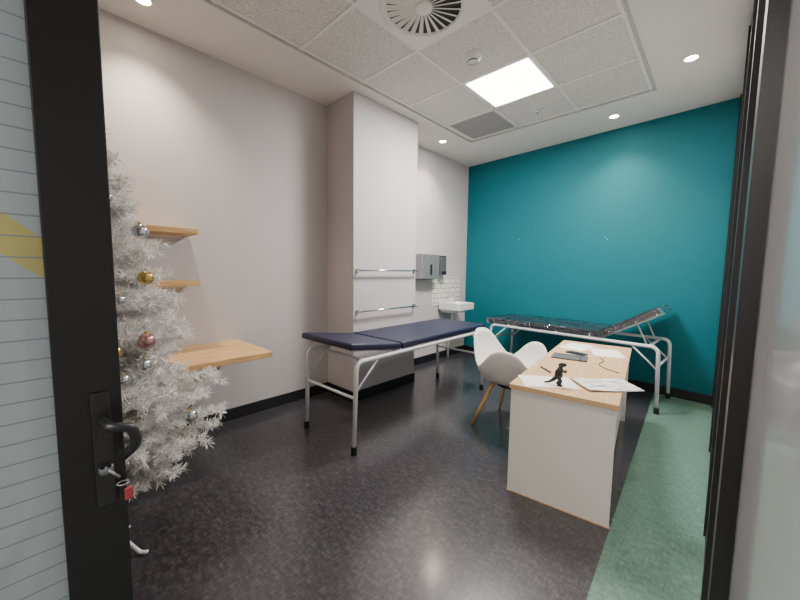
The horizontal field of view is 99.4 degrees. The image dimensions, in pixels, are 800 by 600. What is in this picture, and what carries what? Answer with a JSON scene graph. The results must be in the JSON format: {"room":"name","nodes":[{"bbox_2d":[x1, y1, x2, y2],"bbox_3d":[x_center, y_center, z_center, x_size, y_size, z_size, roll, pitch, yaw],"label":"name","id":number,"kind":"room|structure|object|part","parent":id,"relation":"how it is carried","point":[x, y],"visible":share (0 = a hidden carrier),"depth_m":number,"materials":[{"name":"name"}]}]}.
{"room":"examination room","nodes":[
{"label":"examination room","id":0,"kind":"room"},
{"bbox_2d":[98,8,468,416],"bbox_3d":[-1.653,-0.473,2.682,0.150,3.040,8.080,5,7,43],"label":"wall","id":1,"kind":"structure","parent":0,"point":[217,148],"depth_m":2.87,"materials":[{"name":"grey paint"}]},
{"bbox_2d":[131,224,197,237],"bbox_3d":[-1.791,-0.468,2.241,0.249,0.058,0.750,5,7,43],"label":"wall shelf","id":2,"kind":"object","parent":1,"relation":"attached to","point":[154,230],"visible":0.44,"depth_m":2.36,"materials":[{"name":"brown wood"}]},
{"bbox_2d":[149,280,199,287],"bbox_3d":[-1.796,-0.100,2.273,0.249,0.058,0.750,5,7,43],"label":"wall shelf","id":3,"kind":"object","parent":1,"relation":"attached to","point":[166,283],"visible":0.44,"depth_m":2.38,"materials":[{"name":"brown wood"}]},
{"bbox_2d":[155,339,272,374],"bbox_3d":[-1.486,0.403,2.375,0.629,0.040,0.930,5,7,43],"label":"shelf","id":4,"kind":"object","parent":1,"relation":"attached to","point":[222,353],"visible":0.51,"depth_m":2.41,"materials":[{"name":"brown wood"}]},
{"bbox_2d":[163,382,327,435],"bbox_3d":[-1.747,1.007,2.611,0.012,0.100,2.850,5,7,43],"label":"baseboard","id":5,"kind":"structure","parent":1,"relation":"attached to","point":[254,407],"depth_m":3.12,"materials":[{"name":"black"}]},
{"bbox_2d":[415,253,439,279],"bbox_3d":[0.368,-0.452,4.617,0.154,0.344,0.380,5,7,43],"label":"paper towel dispenser","id":6,"kind":"object","parent":1,"relation":"attached to","point":[427,265],"visible":0.87,"depth_m":4.51,"materials":[{"name":"silver metal"}]},
{"bbox_2d":[414,345,463,365],"bbox_3d":[0.453,0.835,4.942,0.012,0.100,1.750,5,7,43],"label":"baseboard","id":7,"kind":"structure","parent":1,"relation":"attached to","point":[419,360],"depth_m":4.97,"materials":[{"name":"black"}]},
{"bbox_2d":[439,256,446,274],"bbox_3d":[0.591,-0.498,4.872,0.125,0.270,0.140,5,7,43],"label":"soap dispenser","id":8,"kind":"object","parent":1,"relation":"attached to","point":[442,261],"visible":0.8,"depth_m":4.82,"materials":[{"name":"grey plastic"}]},
{"bbox_2d":[431,277,459,305],"bbox_3d":[0.698,-0.135,5.108,0.010,0.410,0.710,5,7,43],"label":"tile backsplash","id":9,"kind":"structure","parent":1,"relation":"attached to","point":[442,286],"depth_m":5.07,"materials":[{"name":"white tile"}]},
{"bbox_2d":[98,0,500,166],"bbox_3d":[-1.391,-1.928,2.361,0.670,0.120,8.130,5,7,43],"label":"ceiling","id":10,"kind":"structure","parent":0,"point":[198,25],"depth_m":2.61,"materials":[{"name":"white paint"}]},
{"bbox_2d":[135,0,153,6],"bbox_3d":[-1.582,-1.844,2.086,0.110,0.008,0.110,5,7,43],"label":"recessed light","id":11,"kind":"object","parent":10,"relation":"attached to","point":[147,3],"visible":1,"depth_m":2.10,"materials":[{"name":"white"}]},
{"bbox_2d":[327,91,417,391],"bbox_3d":[-0.291,-0.505,3.714,0.440,2.960,0.910,5,7,43],"label":"wall column","id":12,"kind":"structure","parent":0,"point":[372,147],"depth_m":3.43,"materials":[{"name":"grey paint"}]},
{"bbox_2d":[328,382,352,401],"bbox_3d":[-0.618,0.945,3.495,0.442,0.100,0.012,5,7,43],"label":"baseboard","id":13,"kind":"structure","parent":12,"relation":"attached to","point":[331,385],"depth_m":3.48,"materials":[{"name":"black"}]},
{"bbox_2d":[355,304,416,313],"bbox_3d":[-0.114,0.090,3.598,0.059,0.048,0.878,5,7,43],"label":"towel rail","id":14,"kind":"object","parent":12,"relation":"attached to","point":[357,311],"visible":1,"depth_m":3.50,"materials":[{"name":"silver metal"}]},
{"bbox_2d":[358,373,414,400],"bbox_3d":[-0.145,0.935,3.683,0.012,0.100,0.910,5,7,43],"label":"baseboard","id":15,"kind":"structure","parent":12,"relation":"attached to","point":[364,393],"depth_m":3.65,"materials":[{"name":"black"}]},
{"bbox_2d":[355,268,417,272],"bbox_3d":[-0.109,-0.309,3.563,0.059,0.048,0.878,5,7,43],"label":"towel rail","id":16,"kind":"object","parent":12,"relation":"attached to","point":[357,270],"visible":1,"depth_m":3.53,"materials":[{"name":"silver metal"}]},
{"bbox_2d":[126,352,653,599],"bbox_3d":[-0.144,1.234,1.384,4.350,0.100,8.080,5,7,43],"label":"floor","id":17,"kind":"structure","parent":0,"point":[276,508],"depth_m":1.83,"materials":[{"name":"grey plastic"}]},
{"bbox_2d":[106,129,229,553],"bbox_3d":[-1.325,0.182,1.403,0.949,1.954,0.988,3,5,26],"label":"tree","id":18,"kind":"object","parent":17,"relation":"on","point":[150,401],"visible":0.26,"depth_m":1.44,"materials":[{"name":"white plastic"}]},
{"bbox_3d":[-1.238,1.072,1.522,0.184,0.163,0.015,0,5,-9],"label":"stand leg","id":19,"kind":"part","parent":18,"relation":"part of","materials":[{"name":"white"}]},
{"bbox_2d":[302,318,484,455],"bbox_3d":[0.069,0.625,3.237,0.640,0.800,1.896,5,7,42],"label":"bed","id":20,"kind":"object","parent":17,"relation":"on","point":[396,337],"visible":0.91,"depth_m":2.78,"materials":[{"name":"leather"}]},
{"bbox_3d":[-0.150,0.652,3.443,0.033,0.647,1.862,5,7,42],"label":"frame","id":21,"kind":"part","parent":20,"relation":"part of","materials":[{"name":"white metal"}]},
{"bbox_3d":[0.292,0.692,3.045,0.033,0.647,1.862,5,7,42],"label":"frame","id":22,"kind":"part","parent":20,"relation":"part of","materials":[{"name":"white metal"}]},
{"bbox_3d":[0.250,0.304,3.406,0.620,0.055,1.370,5,7,42],"label":"mattress","id":23,"kind":"part","parent":20,"relation":"part of","materials":[{"name":"blue leather"}]},
{"bbox_2d":[439,292,473,357],"bbox_3d":[0.824,0.384,5.006,0.380,0.995,0.400,5,7,43],"label":"basin","id":24,"kind":"object","parent":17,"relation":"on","point":[451,307],"visible":0.76,"depth_m":4.90,"materials":[{"name":"white ceramic"}]},
{"bbox_3d":[0.828,0.110,4.982,0.380,0.147,0.400,5,7,43],"label":"bowl","id":25,"kind":"part","parent":24,"relation":"part of","materials":[{"name":"white ceramic"}]},
{"bbox_2d":[471,327,546,424],"bbox_3d":[0.923,0.670,2.870,0.601,0.806,0.619,-4,7,-43],"label":"tub chair","id":26,"kind":"object","parent":17,"relation":"on","point":[501,367],"visible":0.65,"depth_m":2.88,"materials":[{"name":"white plastic"}]},
{"bbox_3d":[0.708,0.878,2.886,0.199,0.383,0.038,1,5,2],"label":"leg","id":27,"kind":"part","parent":26,"relation":"part of","materials":[{"name":"brown wood"}]},
{"bbox_3d":[0.939,0.863,3.099,0.040,0.383,0.197,1,5,2],"label":"leg","id":28,"kind":"part","parent":26,"relation":"part of","materials":[{"name":"brown wood"}]},
{"bbox_3d":[0.933,0.701,2.862,0.220,0.035,0.220,-4,7,-43],"label":"seat mount","id":29,"kind":"part","parent":26,"relation":"part of","materials":[{"name":"black plastic"}]},
{"bbox_2d":[506,340,631,528],"bbox_3d":[1.322,0.779,2.490,0.540,0.655,1.600,4,6,36],"label":"office desk","id":30,"kind":"object","parent":17,"relation":"on","point":[562,441],"visible":0.94,"depth_m":1.86,"materials":[{"name":"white wood"}]},
{"bbox_2d":[518,375,579,388],"bbox_3d":[0.875,0.484,2.012,0.296,0.002,0.210,1,5,8],"label":"paper sheet","id":31,"kind":"object","parent":30,"relation":"on","point":[528,380],"visible":0.86,"depth_m":1.99,"materials":[{"name":"white paper"}]},
{"bbox_2d":[544,363,566,386],"bbox_3d":[0.895,0.426,1.949,0.119,0.139,0.052,2,5,16],"label":"figurine","id":32,"kind":"object","parent":31,"relation":"on","point":[559,371],"visible":1,"depth_m":1.93,"materials":[{"name":"black plastic"}]},
{"bbox_3d":[0.909,0.465,1.931,0.029,0.064,0.020,2,5,16],"label":"leg","id":33,"kind":"part","parent":32,"relation":"part of","materials":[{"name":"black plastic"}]},
{"bbox_3d":[0.859,1.150,1.891,0.530,0.006,0.022,4,6,36],"label":"panel","id":34,"kind":"part","parent":30,"relation":"part of","materials":[{"name":"brown wood"}]},
{"bbox_3d":[0.863,0.838,1.863,0.522,0.621,0.018,4,6,36],"label":"panel","id":35,"kind":"part","parent":30,"relation":"part of","materials":[{"name":"white laminate"}]},
{"bbox_2d":[551,352,587,361],"bbox_3d":[1.293,0.435,2.584,0.240,0.013,0.162,4,6,32],"label":"notebook","id":36,"kind":"object","parent":30,"relation":"on","point":[579,358],"visible":1,"depth_m":2.56,"materials":[{"name":"grey paper"}]},
{"bbox_2d":[565,350,587,355],"bbox_3d":[1.415,0.426,2.718,0.072,0.009,0.148,-3,6,-34],"label":"mobile phone","id":37,"kind":"object","parent":30,"relation":"on","point":[570,351],"visible":0.96,"depth_m":2.70,"materials":[{"name":"black plastic"}]},
{"bbox_2d":[559,343,595,351],"bbox_3d":[1.547,0.410,2.967,0.296,0.002,0.210,-4,7,-42],"label":"paper sheet","id":38,"kind":"object","parent":30,"relation":"on","point":[572,346],"visible":1,"depth_m":2.97,"materials":[{"name":"white paper"}]},
{"bbox_2d":[571,378,643,391],"bbox_3d":[1.182,0.486,1.950,0.300,0.009,0.210,1,5,1],"label":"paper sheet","id":39,"kind":"object","parent":30,"relation":"on","point":[614,385],"visible":1,"depth_m":1.93,"materials":[{"name":"white paper"}]},
{"bbox_2d":[590,348,625,358],"bbox_3d":[1.674,0.430,2.752,0.210,0.002,0.296,3,5,21],"label":"paper sheet","id":40,"kind":"object","parent":30,"relation":"on","point":[597,352],"visible":1,"depth_m":2.73,"materials":[{"name":"white paper"}]},
{"bbox_3d":[1.499,0.776,2.360,0.018,0.567,1.540,4,6,36],"label":"modesty panel","id":41,"kind":"part","parent":30,"relation":"part of","materials":[{"name":"white laminate"}]},
{"bbox_3d":[1.780,0.744,3.119,0.516,0.627,0.018,4,6,36],"label":"panel","id":42,"kind":"part","parent":30,"relation":"part of","materials":[{"name":"white laminate"}]},
{"bbox_2d":[486,303,672,414],"bbox_3d":[1.982,0.484,3.974,0.647,1.004,1.862,-4,7,-43],"label":"bed","id":43,"kind":"object","parent":17,"relation":"on","point":[540,324],"visible":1,"depth_m":3.58,"materials":[{"name":"black plastic"}]},
{"bbox_3d":[1.801,0.295,4.153,0.600,0.055,1.290,-4,7,-43],"label":"mattress","id":44,"kind":"part","parent":43,"relation":"part of","materials":[{"name":"black plastic"}]},
{"bbox_3d":[1.778,0.665,3.783,0.033,0.612,1.822,-4,7,-43],"label":"frame","id":45,"kind":"part","parent":43,"relation":"part of","materials":[{"name":"white metal"}]},
{"bbox_3d":[2.198,0.637,4.176,0.033,0.612,1.822,-4,7,-43],"label":"frame","id":46,"kind":"part","parent":43,"relation":"part of","materials":[{"name":"white metal"}]},
{"bbox_2d":[586,393,712,599],"bbox_3d":[1.133,1.178,1.620,0.480,0.002,5.340,5,7,43],"label":"floor strip","id":47,"kind":"object","parent":17,"relation":"on","point":[654,547],"visible":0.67,"depth_m":1.84,"materials":[{"name":"green carpet"}]},
{"bbox_2d":[704,408,712,556],"bbox_3d":[1.314,1.174,1.428,0.054,0.050,5.310,5,7,43],"label":"rail","id":48,"kind":"object","parent":17,"relation":"on","point":[712,408],"visible":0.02,"depth_m":1.66,"materials":[{"name":"black metal"}]},
{"bbox_2d":[711,94,741,406],"bbox_3d":[3.123,-0.409,3.208,0.064,2.936,0.065,5,7,43],"label":"post","id":49,"kind":"object","parent":17,"relation":"on","point":[741,94],"visible":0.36,"depth_m":3.20,"materials":[{"name":"black metal"}]},
{"bbox_2d":[709,25,750,451],"bbox_3d":[2.334,-0.347,2.371,0.062,2.936,0.080,5,7,43],"label":"post","id":50,"kind":"object","parent":17,"relation":"on","point":[749,32],"visible":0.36,"depth_m":2.35,"materials":[{"name":"black metal"}]},
{"bbox_2d":[703,0,757,535],"bbox_3d":[1.580,-0.288,1.572,0.062,2.936,0.080,5,7,43],"label":"post","id":51,"kind":"object","parent":17,"relation":"on","point":[755,7],"visible":0.33,"depth_m":1.57,"materials":[{"name":"black metal"}]},
{"bbox_2d":[700,0,765,599],"bbox_3d":[0.997,-0.242,0.955,0.064,2.936,0.080,5,7,43],"label":"door frame","id":52,"kind":"structure","parent":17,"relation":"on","point":[761,3],"depth_m":0.96,"materials":[{"name":"black metal"}]},
{"bbox_2d":[707,0,790,599],"bbox_3d":[0.578,-0.209,0.513,0.066,2.936,0.080,5,7,43],"label":"door frame","id":53,"kind":"structure","parent":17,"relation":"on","point":[776,20],"depth_m":0.52,"materials":[{"name":"black metal"}]},
{"bbox_3d":[-1.178,-0.182,-0.044,0.040,2.940,0.080,5,7,43],"label":"frame","id":54,"kind":"object","parent":17,"relation":"on","visible":0},
{"bbox_2d":[0,0,141,599],"bbox_3d":[-0.779,0.086,0.286,0.107,2.340,0.877,5,7,43],"label":"glazed door","id":55,"kind":"structure","parent":54,"relation":"attached to","point":[65,494],"depth_m":0.54,"materials":[{"name":"black metal"}]},
{"bbox_3d":[-0.805,0.074,0.301,0.018,2.140,0.686,5,7,43],"label":"pane","id":56,"kind":"part","parent":55,"relation":"part of","materials":[{"name":"clear glass"}]},
{"bbox_3d":[-0.517,0.261,0.591,0.006,0.205,0.026,5,7,43],"label":"lock plate","id":57,"kind":"part","parent":55,"relation":"part of","materials":[{"name":"black plastic"}]},
{"bbox_3d":[-0.484,0.241,0.576,0.074,0.077,0.037,1,5,4],"label":"lever","id":58,"kind":"part","parent":55,"relation":"part of","materials":[{"name":"black plastic"}]},
{"bbox_3d":[-0.491,0.344,0.601,0.002,0.038,0.007,5,7,43],"label":"key blade","id":59,"kind":"part","parent":55,"relation":"part of","materials":[{"name":"black metal"}]},
{"bbox_2d":[210,0,653,139],"bbox_3d":[0.133,-1.858,2.119,1.890,0.038,4.260,5,7,43],"label":"ceiling","id":60,"kind":"structure","parent":0,"point":[210,0],"depth_m":2.46,"materials":[{"name":"white"}]},
{"bbox_2d":[299,0,362,50],"bbox_3d":[-0.066,-1.830,1.909,1.890,0.025,0.024,5,7,43],"label":"t-bar","id":61,"kind":"object","parent":60,"relation":"attached to","point":[357,2],"visible":0.6,"depth_m":2.28,"materials":[{"name":"white metal"}]},
{"bbox_2d":[202,0,470,142],"bbox_3d":[-0.557,-1.900,2.767,0.014,0.024,4.260,5,7,43],"label":"trim","id":62,"kind":"structure","parent":60,"relation":"attached to","point":[209,2],"depth_m":2.65,"materials":[{"name":"grey metal"}]},
{"bbox_2d":[211,0,473,140],"bbox_3d":[-0.533,-1.907,2.744,0.024,0.025,4.260,5,7,43],"label":"t-bar","id":63,"kind":"object","parent":60,"relation":"attached to","point":[214,1],"visible":0.67,"depth_m":2.63,"materials":[{"name":"white metal"}]},
{"bbox_2d":[358,0,487,49],"bbox_3d":[0.147,-1.831,2.122,0.590,0.032,0.580,5,7,43],"label":"ceiling vent","id":64,"kind":"object","parent":60,"relation":"in","point":[419,23],"visible":1,"depth_m":2.18,"materials":[{"name":"white"}]},
{"bbox_2d":[346,0,520,127],"bbox_3d":[-0.082,-1.865,2.321,0.024,0.025,4.260,5,7,43],"label":"t-bar","id":65,"kind":"object","parent":60,"relation":"attached to","point":[351,2],"visible":0.67,"depth_m":2.60,"materials":[{"name":"white metal"}]},
{"bbox_2d":[219,0,648,124],"bbox_3d":[0.548,-1.891,2.558,1.810,0.038,2.970,5,7,43],"label":"ceiling tiles","id":66,"kind":"object","parent":60,"relation":"attached to","point":[355,43],"depth_m":2.54,"materials":[{"name":"white"}]},
{"bbox_2d":[464,49,482,64],"bbox_3d":[0.560,-1.850,2.598,0.140,0.052,0.140,5,7,43],"label":"smoke detector","id":67,"kind":"object","parent":66,"relation":"attached to","point":[472,57],"visible":1,"depth_m":2.56,"materials":[{"name":"white plastic"}]},
{"bbox_2d":[446,109,518,139],"bbox_3d":[0.933,-1.980,3.840,0.600,0.030,0.570,5,7,43],"label":"ceiling vent grille","id":68,"kind":"object","parent":66,"relation":"in","point":[490,122],"depth_m":3.83,"materials":[{"name":"grey metal"}]},
{"bbox_2d":[464,56,555,106],"bbox_3d":[0.969,-1.907,2.992,0.586,0.030,0.576,5,7,43],"label":"panel light","id":69,"kind":"object","parent":66,"relation":"in","point":[522,78],"depth_m":2.96,"materials":[{"name":"white plastic"}]},
{"bbox_2d":[533,107,540,113],"bbox_3d":[1.390,-1.921,3.448,0.084,0.034,0.084,5,7,43],"label":"sprinkler","id":70,"kind":"object","parent":66,"relation":"attached to","point":[537,109],"visible":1,"depth_m":3.44,"materials":[{"name":"white plastic"}]},
{"bbox_2d":[360,0,509,82],"bbox_3d":[0.345,-1.863,2.345,1.890,0.025,0.024,5,7,43],"label":"t-bar","id":71,"kind":"object","parent":60,"relation":"attached to","point":[500,3],"visible":0.56,"depth_m":2.43,"materials":[{"name":"white metal"}]},
{"bbox_2d":[406,11,627,107],"bbox_3d":[0.756,-1.895,2.781,1.890,0.025,0.024,5,7,43],"label":"t-bar","id":72,"kind":"object","parent":60,"relation":"attached to","point":[626,12],"visible":0.57,"depth_m":2.58,"materials":[{"name":"white metal"}]},
{"bbox_2d":[481,0,579,110],"bbox_3d":[0.362,-1.823,1.905,0.024,0.025,4.260,5,7,43],"label":"t-bar","id":73,"kind":"object","parent":60,"relation":"attached to","point":[488,5],"visible":0.8,"depth_m":2.50,"materials":[{"name":"white metal"}]},
{"bbox_2d":[442,55,642,125],"bbox_3d":[1.168,-1.927,3.217,1.890,0.025,0.024,5,7,43],"label":"t-bar","id":74,"kind":"object","parent":60,"relation":"attached to","point":[636,58],"visible":0.5,"depth_m":2.94,"materials":[{"name":"white metal"}]},
{"bbox_2d":[471,89,655,142],"bbox_3d":[1.595,-1.950,3.670,1.890,0.024,0.014,5,7,43],"label":"trim","id":75,"kind":"structure","parent":60,"relation":"attached to","point":[647,91],"depth_m":3.51,"materials":[{"name":"grey metal"}]},
{"bbox_2d":[476,87,653,139],"bbox_3d":[1.572,-1.959,3.645,1.890,0.025,0.024,5,7,43],"label":"t-bar","id":76,"kind":"object","parent":60,"relation":"attached to","point":[653,87],"visible":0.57,"depth_m":3.38,"materials":[{"name":"white metal"}]},
{"bbox_2d":[616,0,652,89],"bbox_3d":[0.799,-1.782,1.496,0.024,0.025,4.260,5,7,43],"label":"t-bar","id":77,"kind":"object","parent":60,"relation":"attached to","point":[619,2],"visible":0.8,"depth_m":2.40,"materials":[{"name":"white metal"}]},
{"bbox_2d":[624,0,656,89],"bbox_3d":[0.823,-1.771,1.474,0.014,0.024,4.260,5,7,43],"label":"trim","id":78,"kind":"structure","parent":60,"relation":"attached to","point":[625,1],"depth_m":2.39,"materials":[{"name":"grey metal"}]},
{"bbox_2d":[473,91,664,158],"bbox_3d":[1.960,-2.030,4.052,1.890,0.120,1.070,5,7,43],"label":"ceiling","id":79,"kind":"structure","parent":0,"point":[647,106],"depth_m":3.82,"materials":[{"name":"white paint"}]},
{"bbox_2d":[608,114,619,118],"bbox_3d":[2.243,-1.921,3.552,0.110,0.008,0.110,5,7,43],"label":"recessed light","id":80,"kind":"object","parent":79,"relation":"attached to","point":[613,116],"visible":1,"depth_m":3.55,"materials":[{"name":"white"}]},
{"bbox_2d":[464,97,739,395],"bbox_3d":[2.214,-0.570,4.381,0.210,3.040,3.170,-4,7,-43],"label":"wall","id":81,"kind":"structure","parent":0,"point":[659,190],"depth_m":3.89,"materials":[{"name":"paint"}]},
{"bbox_2d":[464,345,711,404],"bbox_3d":[2.079,0.896,4.472,0.012,0.100,3.037,-4,7,-43],"label":"baseboard","id":82,"kind":"structure","parent":81,"relation":"attached to","point":[649,387],"depth_m":3.58,"materials":[{"name":"black"}]},
{"bbox_2d":[627,0,753,115],"bbox_3d":[0.862,-1.717,0.250,1.740,0.120,8.130,5,7,43],"label":"ceiling","id":83,"kind":"structure","parent":0,"point":[669,31],"depth_m":2.45,"materials":[{"name":"white paint"}]},
{"bbox_2d":[682,53,700,62],"bbox_3d":[2.216,-1.838,2.578,0.110,0.008,0.110,5,7,43],"label":"recessed light","id":84,"kind":"object","parent":83,"relation":"attached to","point":[692,57],"visible":1,"depth_m":2.58,"materials":[{"name":"white"}]},
{"bbox_3d":[1.352,-1.710,1.180,0.054,0.040,5.310,5,7,43],"label":"wall","id":85,"kind":"structure","parent":83,"relation":"attached to","visible":0},
{"bbox_2d":[728,0,799,599],"bbox_3d":[1.324,-0.277,1.312,0.010,2.860,5.310,5,7,43],"label":"glass","id":86,"kind":"object","parent":85,"relation":"attached to","point":[766,552],"depth_m":0.34,"materials":[{"name":"grey"}]}
]}

